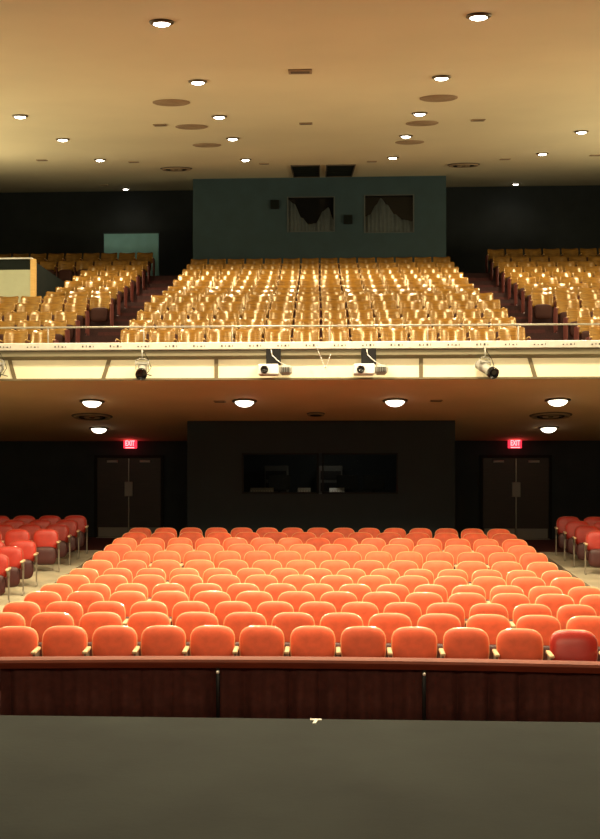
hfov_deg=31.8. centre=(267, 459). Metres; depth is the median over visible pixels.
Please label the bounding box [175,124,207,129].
ceiling speaker
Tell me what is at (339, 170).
ceiling slot
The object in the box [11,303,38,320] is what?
seat
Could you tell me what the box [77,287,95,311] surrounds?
seat
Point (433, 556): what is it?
seat
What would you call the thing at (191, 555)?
seat
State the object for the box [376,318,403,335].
seat
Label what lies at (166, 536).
seat
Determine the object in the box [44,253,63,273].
seat
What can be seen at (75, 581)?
seat
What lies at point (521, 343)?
trim
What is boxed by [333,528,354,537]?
seat
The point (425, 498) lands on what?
wall
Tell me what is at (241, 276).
seat
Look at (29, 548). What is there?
seat
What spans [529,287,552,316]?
seat
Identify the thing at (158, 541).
seat
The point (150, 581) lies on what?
seat
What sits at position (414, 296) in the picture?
seat
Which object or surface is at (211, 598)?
seat
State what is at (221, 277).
seat
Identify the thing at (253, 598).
seat
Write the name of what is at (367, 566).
seat
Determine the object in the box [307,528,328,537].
seat
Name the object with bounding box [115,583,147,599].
seat
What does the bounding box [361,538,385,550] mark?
seat
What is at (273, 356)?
projector
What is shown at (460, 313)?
seat
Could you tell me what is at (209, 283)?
seat
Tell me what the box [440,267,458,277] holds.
seat
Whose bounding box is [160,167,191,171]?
ceiling vent
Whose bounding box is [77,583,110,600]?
seat
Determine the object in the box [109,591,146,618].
seat
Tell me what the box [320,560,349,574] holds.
seat
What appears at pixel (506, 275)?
seat
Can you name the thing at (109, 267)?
seat
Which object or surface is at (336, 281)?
seat
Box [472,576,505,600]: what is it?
seat
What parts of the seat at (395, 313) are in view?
backrest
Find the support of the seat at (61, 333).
on the floor at (549, 333)
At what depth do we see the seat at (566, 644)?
11.43 m
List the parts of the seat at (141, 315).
backrest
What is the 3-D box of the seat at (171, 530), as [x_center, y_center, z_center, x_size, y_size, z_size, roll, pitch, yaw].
[-2.212,1.861,22.411,0.543,0.827,0.427,0,0,-2]
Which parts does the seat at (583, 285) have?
backrest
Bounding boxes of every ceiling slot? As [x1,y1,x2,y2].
[290,165,319,177]
[325,164,355,176]
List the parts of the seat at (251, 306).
backrest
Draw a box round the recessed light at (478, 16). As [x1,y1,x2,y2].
[466,12,490,20]
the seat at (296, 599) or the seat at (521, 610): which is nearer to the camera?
the seat at (521, 610)
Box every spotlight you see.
[0,353,7,376]
[135,350,151,379]
[475,348,498,378]
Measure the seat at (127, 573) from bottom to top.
0.827 m
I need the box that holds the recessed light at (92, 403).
[79,399,104,407]
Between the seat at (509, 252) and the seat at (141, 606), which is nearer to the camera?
the seat at (141, 606)
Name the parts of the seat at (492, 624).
backrest, seat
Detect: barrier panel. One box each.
[0,668,215,717]
[220,668,421,719]
[426,670,599,721]
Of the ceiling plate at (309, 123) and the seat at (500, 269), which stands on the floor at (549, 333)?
the seat at (500, 269)
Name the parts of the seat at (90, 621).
seat, backrest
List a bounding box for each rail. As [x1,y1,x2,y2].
[0,323,599,342]
[0,656,599,719]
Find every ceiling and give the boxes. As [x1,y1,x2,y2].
[0,0,599,192]
[0,379,599,440]
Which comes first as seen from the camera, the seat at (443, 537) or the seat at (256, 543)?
the seat at (256, 543)
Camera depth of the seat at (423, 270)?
29.27 m
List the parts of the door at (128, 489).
kick plate, lock plate, post, kick plate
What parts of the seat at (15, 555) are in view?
backrest, seat, leg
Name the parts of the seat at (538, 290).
backrest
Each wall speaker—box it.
[270,200,278,208]
[344,215,351,223]
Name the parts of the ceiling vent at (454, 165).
plate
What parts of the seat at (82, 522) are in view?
backrest, seat, leg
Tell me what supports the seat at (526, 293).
on the floor at (549, 333)
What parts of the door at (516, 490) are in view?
kick plate, post, lock plate, kick plate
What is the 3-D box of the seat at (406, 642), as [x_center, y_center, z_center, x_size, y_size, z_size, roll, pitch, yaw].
[1.584,2.266,11.533,0.559,0.827,0.427,0,0,4]
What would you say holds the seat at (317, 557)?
on the floor at (539, 546)
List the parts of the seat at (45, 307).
backrest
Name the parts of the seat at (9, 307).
backrest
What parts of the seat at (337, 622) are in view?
seat, backrest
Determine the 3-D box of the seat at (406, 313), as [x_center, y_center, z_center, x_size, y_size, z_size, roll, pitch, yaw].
[3.105,-2.845,22.617,0.630,0.825,0.320,0,0,-13]
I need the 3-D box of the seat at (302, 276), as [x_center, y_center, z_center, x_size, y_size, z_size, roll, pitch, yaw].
[1.073,-4.629,28.391,0.611,0.825,0.320,0,0,-13]
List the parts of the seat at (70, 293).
backrest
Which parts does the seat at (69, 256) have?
backrest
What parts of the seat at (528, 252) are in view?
backrest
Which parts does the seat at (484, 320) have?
backrest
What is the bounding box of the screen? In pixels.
[103,232,159,275]
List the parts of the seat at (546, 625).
backrest, seat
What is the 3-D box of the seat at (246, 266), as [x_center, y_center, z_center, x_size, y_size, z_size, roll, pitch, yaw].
[-0.493,-5.263,30.358,0.611,0.825,0.320,0,0,-13]
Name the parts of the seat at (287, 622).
seat, backrest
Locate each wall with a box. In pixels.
[0,185,599,276]
[0,358,599,378]
[0,441,599,538]
[187,420,454,537]
[193,176,445,273]
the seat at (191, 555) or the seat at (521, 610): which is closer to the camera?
the seat at (521, 610)
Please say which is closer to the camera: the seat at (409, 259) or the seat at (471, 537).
the seat at (471, 537)
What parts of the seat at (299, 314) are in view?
backrest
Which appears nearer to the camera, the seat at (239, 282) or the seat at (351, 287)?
the seat at (351, 287)
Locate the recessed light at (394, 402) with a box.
[382,398,407,406]
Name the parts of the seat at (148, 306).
backrest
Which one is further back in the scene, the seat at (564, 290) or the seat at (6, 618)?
the seat at (564, 290)
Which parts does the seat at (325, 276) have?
backrest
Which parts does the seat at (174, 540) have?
backrest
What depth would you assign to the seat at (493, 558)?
18.62 m
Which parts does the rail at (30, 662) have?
post, post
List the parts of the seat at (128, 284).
backrest, panel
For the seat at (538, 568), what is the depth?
17.66 m
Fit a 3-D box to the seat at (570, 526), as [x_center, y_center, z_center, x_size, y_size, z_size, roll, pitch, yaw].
[6.402,1.682,21.824,0.552,0.831,0.428,0,0,10]
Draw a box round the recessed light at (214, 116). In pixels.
[211,115,226,118]
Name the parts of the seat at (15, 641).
backrest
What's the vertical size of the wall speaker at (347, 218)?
0.260 m
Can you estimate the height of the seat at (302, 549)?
0.827 m
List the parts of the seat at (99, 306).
seat, backrest, panel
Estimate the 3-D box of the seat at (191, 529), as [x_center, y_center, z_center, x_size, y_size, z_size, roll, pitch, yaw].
[-1.669,1.861,22.426,0.543,0.827,0.427,0,0,-1]
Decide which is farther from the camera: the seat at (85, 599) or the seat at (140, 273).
the seat at (140, 273)
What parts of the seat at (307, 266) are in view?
backrest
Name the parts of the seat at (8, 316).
backrest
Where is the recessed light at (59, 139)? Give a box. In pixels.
[56,138,69,141]
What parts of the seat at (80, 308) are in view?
backrest, seat, panel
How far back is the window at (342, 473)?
24.24 m
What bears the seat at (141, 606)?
on the floor at (539, 546)
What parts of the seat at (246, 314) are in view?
backrest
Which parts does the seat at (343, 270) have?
backrest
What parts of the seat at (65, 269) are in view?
seat, backrest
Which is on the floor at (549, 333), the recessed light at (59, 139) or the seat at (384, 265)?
the seat at (384, 265)
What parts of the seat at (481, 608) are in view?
backrest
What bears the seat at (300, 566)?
on the floor at (539, 546)
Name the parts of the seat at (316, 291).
backrest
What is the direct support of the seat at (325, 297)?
on the floor at (549, 333)
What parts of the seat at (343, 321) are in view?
backrest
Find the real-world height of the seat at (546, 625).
0.827 m
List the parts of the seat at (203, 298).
backrest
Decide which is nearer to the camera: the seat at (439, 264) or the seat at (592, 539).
the seat at (592, 539)
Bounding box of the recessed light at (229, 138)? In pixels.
[226,137,238,140]
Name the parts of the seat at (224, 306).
backrest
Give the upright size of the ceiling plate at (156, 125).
0.052 m
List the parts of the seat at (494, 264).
panel, backrest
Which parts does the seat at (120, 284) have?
backrest, seat, panel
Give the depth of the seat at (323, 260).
31.28 m
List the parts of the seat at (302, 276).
backrest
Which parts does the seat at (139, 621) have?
seat, backrest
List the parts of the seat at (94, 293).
backrest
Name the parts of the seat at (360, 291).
backrest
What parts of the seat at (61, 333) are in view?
backrest, seat, panel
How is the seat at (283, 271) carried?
on the floor at (549, 333)
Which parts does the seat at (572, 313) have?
panel, seat, backrest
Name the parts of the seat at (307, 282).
backrest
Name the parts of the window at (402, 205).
pane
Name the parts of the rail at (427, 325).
post, post, post, rail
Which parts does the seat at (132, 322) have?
backrest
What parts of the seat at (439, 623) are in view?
backrest, seat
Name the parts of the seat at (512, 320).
backrest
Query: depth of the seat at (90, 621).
12.65 m
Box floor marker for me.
[310,719,321,723]
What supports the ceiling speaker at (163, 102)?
attached to the ceiling at (88, 73)
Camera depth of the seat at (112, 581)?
16.24 m
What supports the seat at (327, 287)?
on the floor at (549, 333)
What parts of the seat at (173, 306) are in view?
backrest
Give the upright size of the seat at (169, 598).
0.827 m
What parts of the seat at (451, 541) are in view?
backrest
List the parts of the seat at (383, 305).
backrest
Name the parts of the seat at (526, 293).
panel, backrest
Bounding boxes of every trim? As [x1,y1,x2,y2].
[0,340,599,350]
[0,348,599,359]
[0,376,599,380]
[8,360,16,378]
[50,551,97,583]
[102,359,110,377]
[214,359,217,377]
[419,358,422,376]
[527,357,536,376]
[542,553,594,586]
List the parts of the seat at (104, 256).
backrest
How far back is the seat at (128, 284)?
28.66 m
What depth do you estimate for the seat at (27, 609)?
13.52 m
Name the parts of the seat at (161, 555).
backrest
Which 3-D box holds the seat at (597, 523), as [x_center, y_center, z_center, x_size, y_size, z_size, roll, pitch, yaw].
[6.965,1.682,21.717,0.597,0.831,0.428,0,0,11]
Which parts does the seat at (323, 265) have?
backrest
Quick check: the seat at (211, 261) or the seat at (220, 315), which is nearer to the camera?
the seat at (220, 315)
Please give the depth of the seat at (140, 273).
30.54 m
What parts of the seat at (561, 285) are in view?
backrest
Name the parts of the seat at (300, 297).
backrest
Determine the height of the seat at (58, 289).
0.825 m
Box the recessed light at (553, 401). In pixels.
[545,398,570,405]
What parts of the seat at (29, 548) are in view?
backrest, seat, leg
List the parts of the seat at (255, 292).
backrest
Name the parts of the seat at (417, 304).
backrest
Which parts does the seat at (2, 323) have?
backrest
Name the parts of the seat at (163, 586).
backrest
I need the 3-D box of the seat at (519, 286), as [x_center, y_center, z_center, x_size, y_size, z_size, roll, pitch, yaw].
[6.626,-4.333,27.166,0.630,0.825,0.334,0,0,-13]
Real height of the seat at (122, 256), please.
0.825 m
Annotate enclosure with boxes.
[0,257,63,311]
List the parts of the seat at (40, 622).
seat, backrest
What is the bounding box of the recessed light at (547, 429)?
[538,426,558,432]
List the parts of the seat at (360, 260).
backrest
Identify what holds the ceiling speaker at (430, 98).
attached to the ceiling at (88, 73)
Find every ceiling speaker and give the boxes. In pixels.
[153,99,189,105]
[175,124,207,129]
[193,143,220,147]
[395,140,423,144]
[406,121,438,125]
[420,95,457,101]
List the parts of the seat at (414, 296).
backrest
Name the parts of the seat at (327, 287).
backrest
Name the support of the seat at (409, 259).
on the floor at (549, 333)
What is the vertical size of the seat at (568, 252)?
0.825 m
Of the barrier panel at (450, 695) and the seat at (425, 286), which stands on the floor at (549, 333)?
the seat at (425, 286)
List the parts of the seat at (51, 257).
backrest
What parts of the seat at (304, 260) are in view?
backrest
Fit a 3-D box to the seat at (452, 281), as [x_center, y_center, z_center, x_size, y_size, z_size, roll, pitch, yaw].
[4.944,-4.333,27.218,0.632,0.825,0.422,0,0,3]
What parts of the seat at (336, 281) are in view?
backrest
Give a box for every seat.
[0,254,10,257]
[0,296,18,311]
[0,303,14,320]
[0,312,26,329]
[0,320,14,340]
[0,330,28,342]
[0,516,9,523]
[0,524,14,540]
[0,546,25,595]
[0,554,10,603]
[0,612,25,627]
[0,626,38,673]
[2,520,24,528]
[2,529,30,545]
[2,601,40,626]
[9,540,38,586]
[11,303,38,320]
[11,320,40,340]
[13,253,28,257]
[13,515,34,523]
[16,296,41,310]
[18,524,41,540]
[24,311,51,329]
[24,591,61,612]
[25,330,58,342]
[29,519,51,528]
[30,253,46,264]
[30,612,73,655]
[31,626,87,655]
[33,529,60,571]
[36,302,62,320]
[37,320,69,342]
[39,296,64,310]
[39,515,60,523]
[40,260,56,273]
[40,583,72,600]
[41,291,65,303]
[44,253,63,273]
[45,524,71,564]
[45,601,83,626]
[49,311,79,342]
[55,260,74,280]
[55,287,74,311]
[55,519,79,558]
[56,575,89,591]
[60,302,89,335]
[62,253,81,272]
[63,295,87,319]
[64,280,82,291]
[64,291,87,302]
[65,515,88,553]
[66,591,103,614]
[69,568,98,582]
[72,275,90,286]
[73,260,92,275]
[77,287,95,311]
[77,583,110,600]
[79,612,122,655]
[80,253,99,265]
[80,270,97,280]
[82,560,112,575]
[82,625,137,655]
[85,280,103,291]
[87,295,113,325]
[87,601,125,625]
[88,265,104,275]
[88,291,112,303]
[92,275,110,286]
[92,551,119,567]
[94,260,110,269]
[94,575,127,594]
[98,253,116,264]
[98,286,119,315]
[100,270,117,280]
[103,568,132,582]
[104,544,131,560]
[106,265,123,275]
[106,280,126,307]
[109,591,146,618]
[112,538,136,550]
[113,259,129,269]
[113,275,133,301]
[115,329,146,342]
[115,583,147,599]
[116,252,134,264]
[117,560,146,578]
[119,270,138,295]
[122,532,146,545]
[123,551,149,567]
[123,601,167,625]
[124,319,153,339]
[125,265,144,289]
[127,612,170,655]
[129,528,151,537]
[131,259,149,283]
[132,574,165,598]
[132,625,185,655]
[133,311,160,329]
[134,252,154,275]
[135,544,162,562]
[136,568,165,580]
[140,302,166,319]
[140,538,164,550]
[145,329,174,342]
[147,583,185,600]
[149,551,180,567]
[150,532,174,548]
[151,295,172,310]
[151,560,180,581]
[151,591,188,624]
[152,319,181,341]
[154,528,176,537]
[160,310,186,328]
[162,290,182,301]
[164,538,192,550]
[166,302,191,319]
[166,544,192,567]
[166,568,198,582]
[168,286,187,294]
[170,574,202,597]
[170,601,209,625]
[173,279,191,290]
[174,329,203,341]
[175,295,196,309]
[175,612,218,655]
[178,275,195,285]
[179,532,203,548]
[180,319,208,338]
[180,527,202,534]
[180,551,210,567]
[182,269,199,279]
[182,625,234,655]
[184,560,214,579]
[185,290,204,301]
[187,264,203,274]
[189,310,213,337]
[189,583,221,600]
[190,286,208,294]
[191,259,206,268]
[191,301,217,318]
[193,538,219,550]
[193,591,230,613]
[194,279,212,289]
[197,544,223,562]
[198,274,216,285]
[199,294,221,318]
[202,269,219,278]
[203,329,230,341]
[203,568,232,582]
[205,527,227,537]
[206,264,222,273]
[207,290,227,300]
[207,532,231,546]
[207,574,240,591]
[208,319,236,337]
[209,259,225,268]
[211,286,230,294]
[214,551,240,567]
[214,601,251,625]
[215,279,233,289]
[216,310,239,338]
[217,301,242,327]
[218,274,236,285]
[218,560,248,575]
[222,269,239,278]
[223,538,247,550]
[223,612,266,655]
[224,294,245,318]
[225,264,241,273]
[226,583,259,600]
[227,544,254,560]
[228,259,243,268]
[230,290,250,300]
[230,527,252,537]
[232,625,284,655]
[233,285,252,293]
[233,329,261,341]
[235,532,259,543]
[235,591,272,611]
[236,279,254,289]
[236,319,263,335]
[236,568,265,582]
[239,274,256,284]
[239,310,265,337]
[241,269,258,278]
[242,301,268,327]
[244,264,260,273]
[244,551,270,567]
[245,294,269,317]
[245,575,277,590]
[246,258,262,268]
[250,538,274,550]
[252,285,274,293]
[252,560,281,574]
[253,290,272,314]
[255,279,275,289]
[256,527,277,537]
[256,601,293,625]
[258,544,285,559]
[259,268,278,289]
[259,274,277,284]
[261,328,290,341]
[263,263,279,273]
[263,532,287,543]
[264,319,291,334]
[264,583,296,600]
[265,258,281,268]
[266,310,292,324]
[268,301,293,315]
[270,294,294,308]
[270,568,298,582]
[271,612,314,655]
[274,551,300,567]
[275,289,295,300]
[276,279,297,287]
[277,285,296,296]
[277,591,314,611]
[278,538,302,550]
[279,268,298,279]
[280,263,299,272]
[280,274,297,278]
[281,258,299,264]
[282,528,303,537]
[282,575,315,590]
[284,626,335,656]
[286,560,315,574]
[289,544,315,559]
[291,328,319,341]
[291,532,315,543]
[292,318,319,337]
[293,309,319,322]
[294,301,319,312]
[295,294,319,306]
[296,289,318,300]
[297,278,318,289]
[297,285,318,294]
[298,273,318,284]
[298,601,335,625]
[299,268,318,279]
[300,258,318,265]
[300,263,318,273]
[301,584,333,600]
[303,568,331,583]
[304,551,331,567]
[306,538,329,550]
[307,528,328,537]
[319,258,336,268]
[319,263,337,273]
[319,268,338,279]
[319,273,338,284]
[319,278,339,291]
[319,285,340,293]
[320,289,341,300]
[320,293,343,308]
[320,300,344,317]
[320,309,345,324]
[320,318,347,337]
[320,328,348,341]
[320,532,344,543]
[320,544,346,559]
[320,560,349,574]
[320,575,352,590]
[320,591,357,611]
[320,612,362,656]
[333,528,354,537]
[333,538,357,550]
[334,551,361,567]
[336,568,365,583]
[336,626,385,656]
[338,257,355,268]
[339,263,356,273]
[339,268,358,278]
[339,584,371,601]
[340,273,359,284]
[341,278,360,290]
[341,602,378,625]
[342,285,362,293]
[344,289,363,313]
[345,293,368,309]
[346,300,370,318]
[347,309,372,324]
[348,318,374,335]
[348,532,372,543]
[349,328,377,340]
[350,544,377,559]
[354,560,383,574]
[357,257,374,277]
[357,575,390,591]
[358,528,379,537]
[359,263,376,273]
[360,268,378,278]
[361,273,380,284]
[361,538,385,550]
[362,592,399,612]
[363,278,382,290]
[364,284,384,293]
[365,551,391,568]
[367,289,386,308]
[368,613,411,656]
[370,569,399,583]
[371,293,393,317]
[372,300,396,326]
[374,309,399,336]
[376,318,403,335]
[376,532,401,544]
[376,584,409,601]
[377,257,393,267]
[378,262,395,272]
[378,328,406,340]
[380,267,398,278]
[381,544,408,560]
[382,273,400,283]
[383,528,405,537]
[383,602,421,626]
[384,278,403,288]
[387,284,406,293]
[387,627,436,657]
[388,560,417,576]
[389,289,409,299]
[389,538,413,551]
[395,257,412,266]
[395,551,422,568]
[395,575,428,592]
[396,293,418,317]
[398,262,415,272]
[398,300,422,326]
[400,267,418,277]
[401,309,426,337]
[403,273,421,283]
[404,318,431,336]
[404,569,433,583]
[405,533,429,546]
[405,592,442,614]
[406,277,425,288]
[408,328,436,340]
[409,284,428,293]
[409,528,431,537]
[412,288,432,299]
[413,545,440,563]
[414,257,430,266]
[414,584,447,602]
[417,262,434,272]
[417,538,441,551]
[417,613,460,657]
[420,267,438,277]
[421,293,443,308]
[422,561,452,579]
[424,272,442,283]
[424,300,448,317]
[426,552,453,568]
[426,603,464,626]
[427,277,446,288]
[428,309,453,327]
[431,284,451,293]
[433,257,449,266]
[433,317,459,337]
[433,576,467,598]
[434,533,458,549]
[435,288,455,299]
[435,528,457,534]
[437,262,453,272]
[437,327,465,340]
[437,569,467,582]
[439,627,489,658]
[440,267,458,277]
[442,539,469,551]
[444,272,463,283]
[444,545,471,568]
[446,293,467,308]
[448,593,486,626]
[449,277,468,287]
[450,300,474,317]
[451,585,485,598]
[453,284,473,292]
[454,552,484,568]
[455,308,480,327]
[456,561,487,584]
[458,288,479,299]
[461,317,487,340]
[461,528,483,538]
[462,533,487,549]
[465,603,507,622]
[466,614,510,658]
[467,327,495,340]
[469,570,501,584]
[470,292,493,308]
[472,539,498,551]
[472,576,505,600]
[476,299,503,317]
[476,545,503,564]
[483,308,510,327]
[485,249,504,272]
[486,552,515,569]
[486,585,523,602]
[487,529,510,538]
[489,317,520,337]
[490,256,509,280]
[491,561,522,581]
[491,593,529,621]
[492,533,517,547]
[492,628,542,659]
[496,261,515,286]
[496,327,530,340]
[502,266,522,292]
[502,539,527,551]
[505,249,522,261]
[506,570,536,584]
[507,545,535,562]
[508,272,528,298]
[510,604,551,627]
[511,577,545,596]
[512,256,528,266]
[514,277,536,305]
[516,615,560,659]
[518,261,535,271]
[519,553,547,569]
[521,283,543,312]
[523,248,541,261]
[524,266,542,276]
[526,562,557,577]
[528,292,553,323]
[528,586,562,603]
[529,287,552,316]
[531,256,547,266]
[531,271,549,283]
[535,594,574,617]
[537,261,555,271]
[538,276,558,287]
[541,570,571,585]
[542,248,559,261]
[544,266,562,276]
[546,283,566,307]
[546,629,599,660]
[550,255,566,265]
[550,577,584,594]
[552,271,570,282]
[553,287,575,300]
[553,292,577,315]
[553,299,579,332]
[554,516,579,555]
[556,604,596,629]
[557,261,574,271]
[560,248,578,260]
[560,276,579,287]
[563,308,590,339]
[563,521,588,560]
[565,266,583,276]
[566,616,599,660]
[568,586,599,604]
[569,255,585,265]
[569,283,588,307]
[572,525,599,567]
[573,271,591,282]
[574,317,599,339]
[577,261,594,271]
[577,287,599,299]
[579,248,596,260]
[579,292,599,306]
[579,594,599,615]
[581,299,599,316]
[582,276,599,287]
[583,517,599,524]
[583,531,599,574]
[585,266,599,276]
[586,327,599,339]
[588,255,599,265]
[591,283,599,290]
[592,308,599,316]
[593,521,599,528]
[594,271,599,276]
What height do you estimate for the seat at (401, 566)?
0.827 m
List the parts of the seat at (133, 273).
backrest, panel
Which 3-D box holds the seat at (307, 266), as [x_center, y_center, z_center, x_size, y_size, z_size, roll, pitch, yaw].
[1.164,-5.263,30.278,0.611,0.825,0.320,0,0,-13]
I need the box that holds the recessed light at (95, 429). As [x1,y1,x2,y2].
[89,427,108,432]
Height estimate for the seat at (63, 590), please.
0.827 m
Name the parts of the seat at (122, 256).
backrest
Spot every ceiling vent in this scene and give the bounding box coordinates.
[71,413,112,420]
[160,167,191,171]
[307,412,324,416]
[447,163,479,167]
[529,412,571,419]
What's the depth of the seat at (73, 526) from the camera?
22.43 m
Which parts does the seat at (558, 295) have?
backrest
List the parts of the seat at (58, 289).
backrest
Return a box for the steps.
[89,278,553,342]
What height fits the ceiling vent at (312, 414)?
0.090 m
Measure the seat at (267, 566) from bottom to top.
0.827 m
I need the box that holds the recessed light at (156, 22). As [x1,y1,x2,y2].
[149,19,173,26]
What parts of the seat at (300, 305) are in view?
backrest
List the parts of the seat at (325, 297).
backrest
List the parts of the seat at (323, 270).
backrest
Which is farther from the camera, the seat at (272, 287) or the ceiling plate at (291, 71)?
the seat at (272, 287)
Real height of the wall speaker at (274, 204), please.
0.260 m
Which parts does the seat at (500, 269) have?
panel, backrest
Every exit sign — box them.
[124,440,136,447]
[508,440,521,447]
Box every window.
[242,453,318,493]
[287,196,334,231]
[322,453,397,493]
[364,194,413,232]
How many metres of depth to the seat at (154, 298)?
24.87 m
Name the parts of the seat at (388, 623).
seat, backrest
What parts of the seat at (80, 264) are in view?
backrest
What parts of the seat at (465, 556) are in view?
backrest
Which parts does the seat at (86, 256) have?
backrest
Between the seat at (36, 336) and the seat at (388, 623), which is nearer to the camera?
the seat at (388, 623)
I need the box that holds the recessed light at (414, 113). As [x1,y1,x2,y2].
[412,112,427,115]
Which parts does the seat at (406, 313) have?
backrest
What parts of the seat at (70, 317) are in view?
backrest, seat, panel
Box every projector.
[258,349,291,375]
[353,348,387,375]
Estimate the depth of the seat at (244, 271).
29.50 m
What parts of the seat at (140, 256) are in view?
backrest, panel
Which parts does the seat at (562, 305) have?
panel, seat, backrest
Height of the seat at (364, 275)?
0.825 m
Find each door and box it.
[94,455,163,537]
[480,455,551,539]
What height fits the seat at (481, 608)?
0.827 m
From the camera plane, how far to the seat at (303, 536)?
21.62 m
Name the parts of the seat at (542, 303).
panel, backrest, seat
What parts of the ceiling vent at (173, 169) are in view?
plate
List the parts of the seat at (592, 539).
leg, backrest, seat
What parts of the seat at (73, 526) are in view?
backrest, seat, leg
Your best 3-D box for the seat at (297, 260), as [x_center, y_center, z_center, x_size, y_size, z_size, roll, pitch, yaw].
[0.657,-5.596,31.249,0.611,0.825,0.320,0,0,-13]
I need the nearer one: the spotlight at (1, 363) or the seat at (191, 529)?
the spotlight at (1, 363)
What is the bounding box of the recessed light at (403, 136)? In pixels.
[399,135,412,137]
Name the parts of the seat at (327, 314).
backrest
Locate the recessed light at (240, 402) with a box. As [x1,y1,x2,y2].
[232,399,256,406]
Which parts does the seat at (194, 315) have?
backrest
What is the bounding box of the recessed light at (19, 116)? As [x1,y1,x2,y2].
[12,114,27,118]
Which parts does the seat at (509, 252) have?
backrest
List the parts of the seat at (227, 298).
backrest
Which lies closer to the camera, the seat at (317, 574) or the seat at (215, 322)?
the seat at (317, 574)
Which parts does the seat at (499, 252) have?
panel, backrest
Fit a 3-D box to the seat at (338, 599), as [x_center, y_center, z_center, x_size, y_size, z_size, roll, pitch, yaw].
[0.934,2.216,14.284,0.577,0.827,0.427,0,0,3]
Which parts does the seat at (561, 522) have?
leg, seat, backrest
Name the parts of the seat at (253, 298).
backrest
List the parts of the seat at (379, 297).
backrest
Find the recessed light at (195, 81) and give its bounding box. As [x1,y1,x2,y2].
[188,79,206,84]
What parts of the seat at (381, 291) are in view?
backrest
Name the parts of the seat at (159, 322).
backrest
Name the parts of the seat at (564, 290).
backrest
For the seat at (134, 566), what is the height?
0.827 m
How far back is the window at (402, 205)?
31.94 m
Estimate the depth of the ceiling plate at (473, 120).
20.58 m
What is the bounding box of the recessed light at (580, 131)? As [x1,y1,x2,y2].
[574,130,588,133]
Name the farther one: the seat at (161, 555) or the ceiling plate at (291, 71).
the seat at (161, 555)
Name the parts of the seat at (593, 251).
backrest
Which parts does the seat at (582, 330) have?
panel, seat, backrest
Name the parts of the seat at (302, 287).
backrest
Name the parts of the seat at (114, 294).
backrest, panel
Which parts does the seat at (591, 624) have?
backrest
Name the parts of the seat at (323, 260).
backrest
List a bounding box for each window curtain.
[288,200,333,230]
[365,198,412,231]
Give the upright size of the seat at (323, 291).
0.825 m
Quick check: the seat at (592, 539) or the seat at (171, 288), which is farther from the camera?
the seat at (171, 288)
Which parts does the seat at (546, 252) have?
backrest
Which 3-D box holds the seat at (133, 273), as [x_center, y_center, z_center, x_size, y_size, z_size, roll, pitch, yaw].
[-3.925,-4.948,29.539,0.632,0.825,0.422,0,0,3]
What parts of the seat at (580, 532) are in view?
leg, seat, backrest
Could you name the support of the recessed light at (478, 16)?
in the ceiling at (88, 73)
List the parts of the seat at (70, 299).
backrest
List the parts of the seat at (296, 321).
backrest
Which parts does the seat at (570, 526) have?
leg, seat, backrest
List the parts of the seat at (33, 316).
backrest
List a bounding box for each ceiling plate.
[153,124,166,126]
[288,69,311,73]
[299,122,311,124]
[471,119,485,121]
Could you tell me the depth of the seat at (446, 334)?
20.77 m
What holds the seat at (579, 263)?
on the floor at (549, 333)
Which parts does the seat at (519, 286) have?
panel, seat, backrest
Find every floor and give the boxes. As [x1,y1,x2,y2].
[0,550,101,611]
[0,715,599,838]
[58,273,579,342]
[75,537,567,552]
[540,552,599,589]
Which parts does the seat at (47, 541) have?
seat, backrest, leg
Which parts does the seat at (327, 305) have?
backrest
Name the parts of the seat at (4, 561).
seat, backrest, leg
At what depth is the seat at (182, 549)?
19.85 m
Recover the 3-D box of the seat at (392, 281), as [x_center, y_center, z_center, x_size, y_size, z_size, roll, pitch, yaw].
[3.236,-4.333,27.340,0.611,0.825,0.320,0,0,-13]
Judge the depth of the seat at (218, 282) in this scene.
27.64 m
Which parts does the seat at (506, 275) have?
panel, backrest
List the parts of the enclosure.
panel, panel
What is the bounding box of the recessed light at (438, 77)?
[432,75,450,80]
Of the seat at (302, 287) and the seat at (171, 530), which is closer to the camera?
the seat at (171, 530)
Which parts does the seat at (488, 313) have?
backrest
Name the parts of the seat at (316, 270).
backrest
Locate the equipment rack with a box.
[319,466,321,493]
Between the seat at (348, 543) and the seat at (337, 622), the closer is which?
the seat at (337, 622)
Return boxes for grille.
[271,200,277,207]
[291,71,309,73]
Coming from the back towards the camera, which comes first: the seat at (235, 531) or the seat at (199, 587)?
the seat at (235, 531)
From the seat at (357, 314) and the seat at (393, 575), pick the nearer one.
the seat at (393, 575)
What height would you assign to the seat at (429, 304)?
0.825 m
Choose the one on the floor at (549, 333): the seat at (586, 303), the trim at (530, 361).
the seat at (586, 303)
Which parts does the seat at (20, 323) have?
backrest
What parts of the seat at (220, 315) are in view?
backrest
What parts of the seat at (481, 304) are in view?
backrest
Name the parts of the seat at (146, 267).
backrest, panel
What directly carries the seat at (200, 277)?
on the floor at (549, 333)
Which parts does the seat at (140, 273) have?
backrest, seat, panel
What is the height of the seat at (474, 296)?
0.825 m
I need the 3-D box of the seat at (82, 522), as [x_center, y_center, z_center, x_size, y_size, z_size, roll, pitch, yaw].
[-4.249,1.637,23.137,0.597,0.831,0.428,0,0,-5]
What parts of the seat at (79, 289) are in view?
backrest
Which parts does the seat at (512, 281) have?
panel, backrest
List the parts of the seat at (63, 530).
backrest, seat, leg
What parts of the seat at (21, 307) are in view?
backrest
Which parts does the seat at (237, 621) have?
backrest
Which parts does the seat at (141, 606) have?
backrest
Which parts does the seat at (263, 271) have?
backrest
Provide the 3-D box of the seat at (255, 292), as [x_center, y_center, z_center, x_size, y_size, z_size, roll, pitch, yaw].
[-0.169,-3.743,25.612,0.611,0.825,0.320,0,0,-13]
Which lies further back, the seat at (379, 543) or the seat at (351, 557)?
the seat at (379, 543)
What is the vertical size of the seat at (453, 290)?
0.825 m
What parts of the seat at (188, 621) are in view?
seat, backrest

